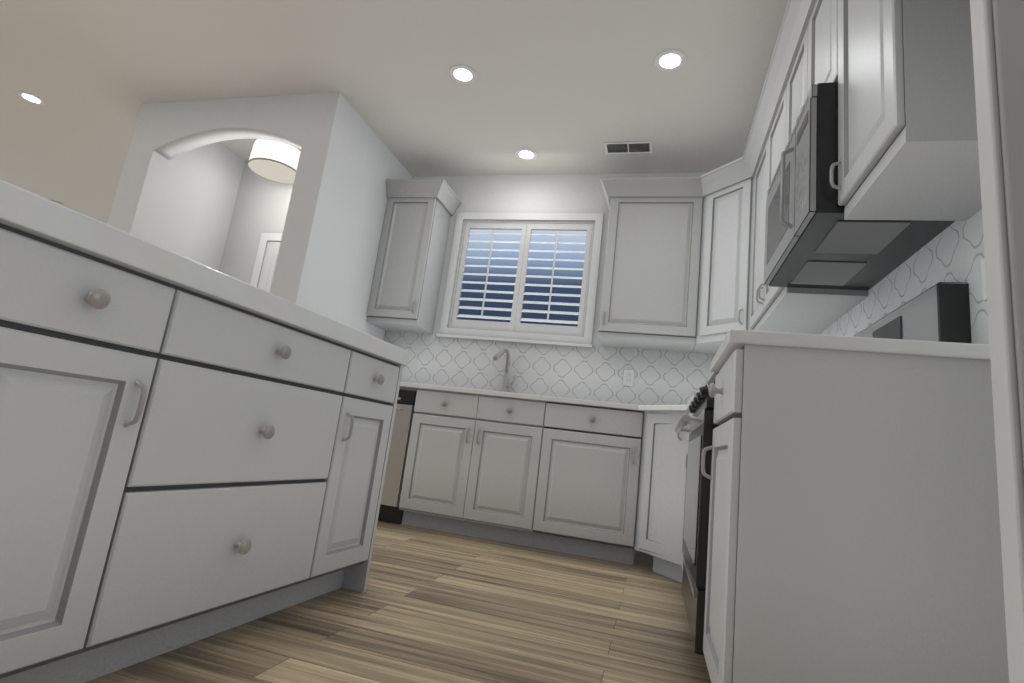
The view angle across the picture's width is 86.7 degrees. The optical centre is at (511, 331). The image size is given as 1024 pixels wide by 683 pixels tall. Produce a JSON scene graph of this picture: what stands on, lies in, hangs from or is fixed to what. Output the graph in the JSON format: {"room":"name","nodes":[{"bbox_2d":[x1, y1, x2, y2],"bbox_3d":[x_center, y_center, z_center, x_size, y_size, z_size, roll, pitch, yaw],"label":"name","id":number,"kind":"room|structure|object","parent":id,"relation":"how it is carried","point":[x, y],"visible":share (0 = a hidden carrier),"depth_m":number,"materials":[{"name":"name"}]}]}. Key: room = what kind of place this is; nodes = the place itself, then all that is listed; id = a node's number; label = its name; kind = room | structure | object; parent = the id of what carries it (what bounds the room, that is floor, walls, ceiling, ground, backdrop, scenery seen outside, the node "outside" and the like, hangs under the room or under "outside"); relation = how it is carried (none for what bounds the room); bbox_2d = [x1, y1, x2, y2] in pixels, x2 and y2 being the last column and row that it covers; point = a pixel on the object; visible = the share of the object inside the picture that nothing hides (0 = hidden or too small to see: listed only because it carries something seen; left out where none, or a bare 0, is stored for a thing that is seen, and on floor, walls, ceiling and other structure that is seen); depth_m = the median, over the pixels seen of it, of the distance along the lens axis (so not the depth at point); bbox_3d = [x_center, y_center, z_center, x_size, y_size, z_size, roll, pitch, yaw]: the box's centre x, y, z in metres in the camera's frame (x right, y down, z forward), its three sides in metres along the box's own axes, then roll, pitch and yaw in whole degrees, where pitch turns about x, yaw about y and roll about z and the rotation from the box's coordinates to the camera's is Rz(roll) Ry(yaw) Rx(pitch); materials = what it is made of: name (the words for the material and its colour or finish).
{"room":"kitchen","nodes":[
{"label":"kitchen","id":0,"kind":"room"},
{"bbox_2d":[107,103,244,270],"bbox_3d":[-2.780,-0.268,4.328,0.240,2.800,0.990,4,-12,16],"label":"wall","id":1,"kind":"structure","parent":0,"point":[183,204],"depth_m":4.26,"materials":[{"name":"paint"}]},
{"bbox_2d":[153,94,312,159],"bbox_3d":[-2.005,-1.481,3.964,1.290,0.400,0.140,4,-12,16],"label":"wall","id":2,"kind":"structure","parent":0,"point":[185,126],"depth_m":3.93,"materials":[{"name":"paint"}]},
{"bbox_2d":[219,160,292,283],"bbox_3d":[-1.941,-0.124,4.518,1.290,2.800,0.150,4,-12,16],"label":"wall","id":3,"kind":"structure","parent":0,"point":[261,205],"depth_m":4.71,"materials":[{"name":"paint"}]},
{"bbox_2d":[250,233,282,292],"bbox_3d":[-1.832,0.205,4.300,0.918,2.100,0.057,4,-12,16],"label":"door","id":4,"kind":"structure","parent":3,"relation":"attached to","point":[265,264],"depth_m":4.57,"materials":[{"name":"paint"}]},
{"bbox_2d":[270,92,411,339],"bbox_3d":[-1.287,-0.137,4.063,0.210,2.800,1.290,4,-12,16],"label":"wall","id":5,"kind":"structure","parent":0,"point":[349,163],"depth_m":3.75,"materials":[{"name":"paint"}]},
{"bbox_2d":[0,0,787,223],"bbox_3d":[-2.093,-1.811,3.663,9.680,0.100,12.600,4,-12,16],"label":"ceiling","id":6,"kind":"structure","parent":0,"point":[564,86],"depth_m":3.49,"materials":[{"name":"paint"}]},
{"bbox_2d":[17,91,45,104],"bbox_3d":[-3.800,-1.840,4.288,0.176,0.005,0.176,4,-12,16],"label":"recessed light","id":7,"kind":"object","parent":6,"relation":"in","point":[31,98],"visible":1,"depth_m":4.28,"materials":[{"name":"white plastic"}]},
{"bbox_2d":[247,139,300,183],"bbox_3d":[-1.887,-1.413,4.383,0.406,0.335,0.406,4,-12,16],"label":"light","id":8,"kind":"object","parent":6,"relation":"attached to","point":[274,161],"visible":0.67,"depth_m":4.24,"materials":[{"name":"white fabric"}]},
{"bbox_2d":[449,65,476,83],"bbox_3d":[-0.305,-1.595,3.374,0.176,0.005,0.176,4,-12,16],"label":"recessed light","id":9,"kind":"object","parent":6,"relation":"in","point":[463,74],"visible":1,"depth_m":3.37,"materials":[{"name":"white plastic"}]},
{"bbox_2d":[515,148,537,159],"bbox_3d":[0.111,-1.371,4.209,0.176,0.005,0.176,4,-12,16],"label":"recessed light","id":10,"kind":"object","parent":6,"relation":"in","point":[525,154],"visible":1,"depth_m":4.20,"materials":[{"name":"white plastic"}]},
{"bbox_2d":[604,141,651,153],"bbox_3d":[0.845,-1.332,3.943,0.340,0.008,0.150,4,-12,16],"label":"ceiling vent","id":11,"kind":"object","parent":6,"relation":"in","point":[628,147],"visible":1,"depth_m":3.93,"materials":[{"name":"white metal"}]},
{"bbox_2d":[654,49,686,70],"bbox_3d":[0.887,-1.516,3.042,0.176,0.005,0.176,4,-12,16],"label":"recessed light","id":12,"kind":"object","parent":6,"relation":"in","point":[670,60],"visible":1,"depth_m":3.03,"materials":[{"name":"white plastic"}]},
{"bbox_2d":[86,521,710,682],"bbox_3d":[-2.444,1.008,3.079,9.680,0.100,12.600,4,-12,16],"label":"floor","id":13,"kind":"structure","parent":0,"point":[430,606],"depth_m":1.78,"materials":[{"name":"brown wood"}]},
{"bbox_2d":[0,223,187,682],"bbox_3d":[-1.186,0.251,1.055,0.716,0.860,0.375,3,-12,18],"label":"base cabinet","id":14,"kind":"object","parent":13,"relation":"on","point":[87,342],"depth_m":1.01,"materials":[{"name":"paint"}]},
{"bbox_2d":[92,290,359,679],"bbox_3d":[-1.023,0.374,1.550,0.690,0.860,0.697,3,-12,18],"label":"base cabinet","id":15,"kind":"object","parent":13,"relation":"on","point":[180,467],"depth_m":1.38,"materials":[{"name":"paint"}]},
{"bbox_2d":[312,351,402,597],"bbox_3d":[-0.885,0.495,2.054,0.716,0.860,0.375,3,-12,18],"label":"base cabinet","id":16,"kind":"object","parent":13,"relation":"on","point":[345,560],"depth_m":1.97,"materials":[{"name":"paint"}]},
{"bbox_2d":[0,179,409,365],"bbox_3d":[-1.131,-0.082,1.697,1.065,0.060,1.450,3,-12,18],"label":"countertop","id":17,"kind":"structure","parent":16,"relation":"on","point":[32,213],"depth_m":1.15,"materials":[{"name":"stone"}]},
{"bbox_2d":[378,389,416,523],"bbox_3d":[-0.919,0.869,3.908,0.606,0.872,0.666,4,-12,16],"label":"dishwasher","id":18,"kind":"object","parent":13,"relation":"on","point":[390,511],"visible":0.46,"depth_m":3.58,"materials":[{"name":"silver metal"}]},
{"bbox_2d":[399,388,546,547],"bbox_3d":[-0.193,0.911,3.723,0.888,0.890,0.672,4,-12,16],"label":"base cabinet","id":19,"kind":"object","parent":13,"relation":"on","point":[472,465],"visible":0.9,"depth_m":3.44,"materials":[{"name":"paint"}]},
{"bbox_2d":[399,382,634,409],"bbox_3d":[0.272,0.492,3.703,3.056,0.030,0.667,4,-12,16],"label":"countertop","id":20,"kind":"structure","parent":19,"relation":"on","point":[416,386],"depth_m":3.45,"materials":[{"name":"stone"}]},
{"bbox_2d":[493,348,515,391],"bbox_3d":[-0.057,0.310,4.033,0.146,0.378,0.225,4,-12,16],"label":"pull-down faucet","id":21,"kind":"object","parent":20,"relation":"on","point":[497,356],"visible":0.9,"depth_m":4.08,"materials":[{"name":"silver metal"}]},
{"bbox_2d":[533,401,643,564],"bbox_3d":[0.523,0.959,3.523,0.599,0.890,0.672,4,-12,16],"label":"base cabinet","id":22,"kind":"object","parent":13,"relation":"on","point":[586,504],"visible":0.98,"depth_m":3.25,"materials":[{"name":"paint"}]},
{"bbox_2d":[635,411,689,582],"bbox_3d":[1.220,0.981,3.210,0.906,0.890,0.906,4,-12,16],"label":"base cabinet","id":23,"kind":"object","parent":13,"relation":"on","point":[659,525],"visible":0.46,"depth_m":3.01,"materials":[{"name":"paint"}]},
{"bbox_2d":[633,392,697,411],"bbox_3d":[1.100,0.390,2.711,0.946,0.030,0.840,4,-12,16],"label":"countertop","id":24,"kind":"structure","parent":23,"relation":"on","point":[685,408],"depth_m":3.04,"materials":[{"name":"stone"}]},
{"bbox_2d":[681,413,692,569],"bbox_3d":[1.117,0.816,2.476,0.672,0.890,0.599,4,-12,16],"label":"base cabinet","id":25,"kind":"object","parent":13,"relation":"on","point":[686,425],"visible":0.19,"depth_m":2.75,"materials":[{"name":"paint"}]},
{"bbox_2d":[675,282,971,654],"bbox_3d":[0.956,0.509,1.870,0.754,1.205,0.756,4,-12,16],"label":"gas range","id":26,"kind":"object","parent":13,"relation":"on","point":[939,312],"visible":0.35,"depth_m":1.63,"materials":[{"name":"silver metal"}]},
{"bbox_2d":[701,344,1008,682],"bbox_3d":[0.801,0.528,1.274,0.672,0.890,0.429,4,-12,16],"label":"base cabinet","id":27,"kind":"object","parent":13,"relation":"on","point":[854,534],"visible":1,"depth_m":1.11,"materials":[{"name":"paint"}]},
{"bbox_2d":[710,329,989,371],"bbox_3d":[0.878,0.081,1.354,0.683,0.030,0.441,4,-12,16],"label":"countertop","id":28,"kind":"structure","parent":27,"relation":"on","point":[733,341],"depth_m":1.18,"materials":[{"name":"stone"}]},
{"bbox_2d":[970,0,1023,682],"bbox_3d":[0.752,-0.389,0.774,0.674,2.460,0.949,4,-12,16],"label":"door frame","id":29,"kind":"structure","parent":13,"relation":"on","point":[997,27],"depth_m":0.32,"materials":[{"name":"paint"}]},
{"bbox_2d":[412,172,706,551],"bbox_3d":[0.430,0.100,4.176,3.060,2.800,0.120,4,-12,16],"label":"wall","id":30,"kind":"structure","parent":0,"point":[568,193],"depth_m":4.46,"materials":[{"name":"paint"}]},
{"bbox_2d":[366,179,460,333],"bbox_3d":[-0.794,-0.596,4.379,0.505,1.160,0.413,4,-12,16],"label":"upper cabinet","id":31,"kind":"object","parent":30,"relation":"attached to","point":[405,290],"depth_m":4.28,"materials":[{"name":"paint"}]},
{"bbox_2d":[436,212,603,347],"bbox_3d":[0.077,-0.428,4.371,1.250,1.080,0.165,4,-12,16],"label":"window shutters","id":32,"kind":"object","parent":30,"relation":"attached to","point":[530,278],"visible":1,"depth_m":4.38,"materials":[{"name":"white wood"}]},
{"bbox_2d":[383,331,714,404],"bbox_3d":[0.384,0.324,4.066,3.058,0.470,0.008,4,-12,16],"label":"backsplash","id":33,"kind":"structure","parent":30,"relation":"attached to","point":[596,373],"depth_m":4.08,"materials":[{"name":"tile"}]},
{"bbox_2d":[623,370,633,385],"bbox_3d":[0.845,0.338,3.932,0.075,0.115,0.008,4,-12,16],"label":"electrical outlet","id":34,"kind":"object","parent":33,"relation":"attached to","point":[628,377],"visible":1,"depth_m":3.93,"materials":[{"name":"white plastic"}]},
{"bbox_2d":[598,197,702,351],"bbox_3d":[0.999,-0.428,3.891,0.639,1.070,0.369,4,-12,16],"label":"upper cabinet","id":35,"kind":"object","parent":30,"relation":"attached to","point":[649,300],"visible":0.85,"depth_m":3.74,"materials":[{"name":"paint"}]},
{"bbox_2d":[600,0,815,211],"bbox_3d":[0.989,-1.330,2.334,0.943,0.125,3.921,6,-12,5],"label":"crown molding","id":36,"kind":"structure","parent":35,"relation":"attached to","point":[796,19],"depth_m":3.25,"materials":[{"name":"paint"}]},
{"bbox_3d":[1.032,-0.643,0.226,0.120,2.800,7.600,4,-12,16],"label":"wall","id":37,"kind":"structure","parent":0,"visible":0},
{"bbox_2d":[693,176,754,353],"bbox_3d":[1.574,-0.415,3.606,0.616,1.070,0.616,4,-12,16],"label":"upper cabinet","id":38,"kind":"object","parent":37,"relation":"attached to","point":[724,294],"visible":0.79,"depth_m":3.49,"materials":[{"name":"paint"}]},
{"bbox_2d":[749,85,867,333],"bbox_3d":[1.506,-0.578,2.862,0.369,1.070,0.889,4,-12,16],"label":"upper cabinet","id":39,"kind":"object","parent":37,"relation":"attached to","point":[798,310],"visible":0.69,"depth_m":2.77,"materials":[{"name":"paint"}]},
{"bbox_2d":[786,0,837,144],"bbox_3d":[1.331,-1.000,2.133,0.369,0.585,0.758,4,-12,16],"label":"upper cabinet","id":40,"kind":"object","parent":37,"relation":"attached to","point":[816,61],"visible":0.27,"depth_m":2.11,"materials":[{"name":"paint"}]},
{"bbox_2d":[764,82,954,289],"bbox_3d":[1.225,-0.492,2.039,0.454,0.461,0.754,4,-12,16],"label":"microwave","id":41,"kind":"object","parent":40,"relation":"attached to","point":[814,238],"visible":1,"depth_m":1.87,"materials":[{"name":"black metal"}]},
{"bbox_2d":[819,209,989,344],"bbox_3d":[1.518,0.102,2.387,0.008,0.500,2.709,4,-12,16],"label":"backsplash","id":42,"kind":"structure","parent":37,"relation":"attached to","point":[953,252],"depth_m":1.73,"materials":[{"name":"tile"}]},
{"bbox_2d":[981,258,986,300],"bbox_3d":[1.258,-0.145,1.427,0.008,0.115,0.075,4,-12,16],"label":"outlet","id":43,"kind":"object","parent":42,"relation":"attached to","point":[983,277],"visible":0.17,"depth_m":1.45,"materials":[{"name":"white plastic"}]},
{"bbox_2d":[830,0,981,220],"bbox_3d":[1.154,-0.899,1.523,0.369,1.070,0.429,4,-12,16],"label":"upper cabinet","id":44,"kind":"object","parent":37,"relation":"attached to","point":[907,136],"visible":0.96,"depth_m":1.35,"materials":[{"name":"paint"}]}
]}

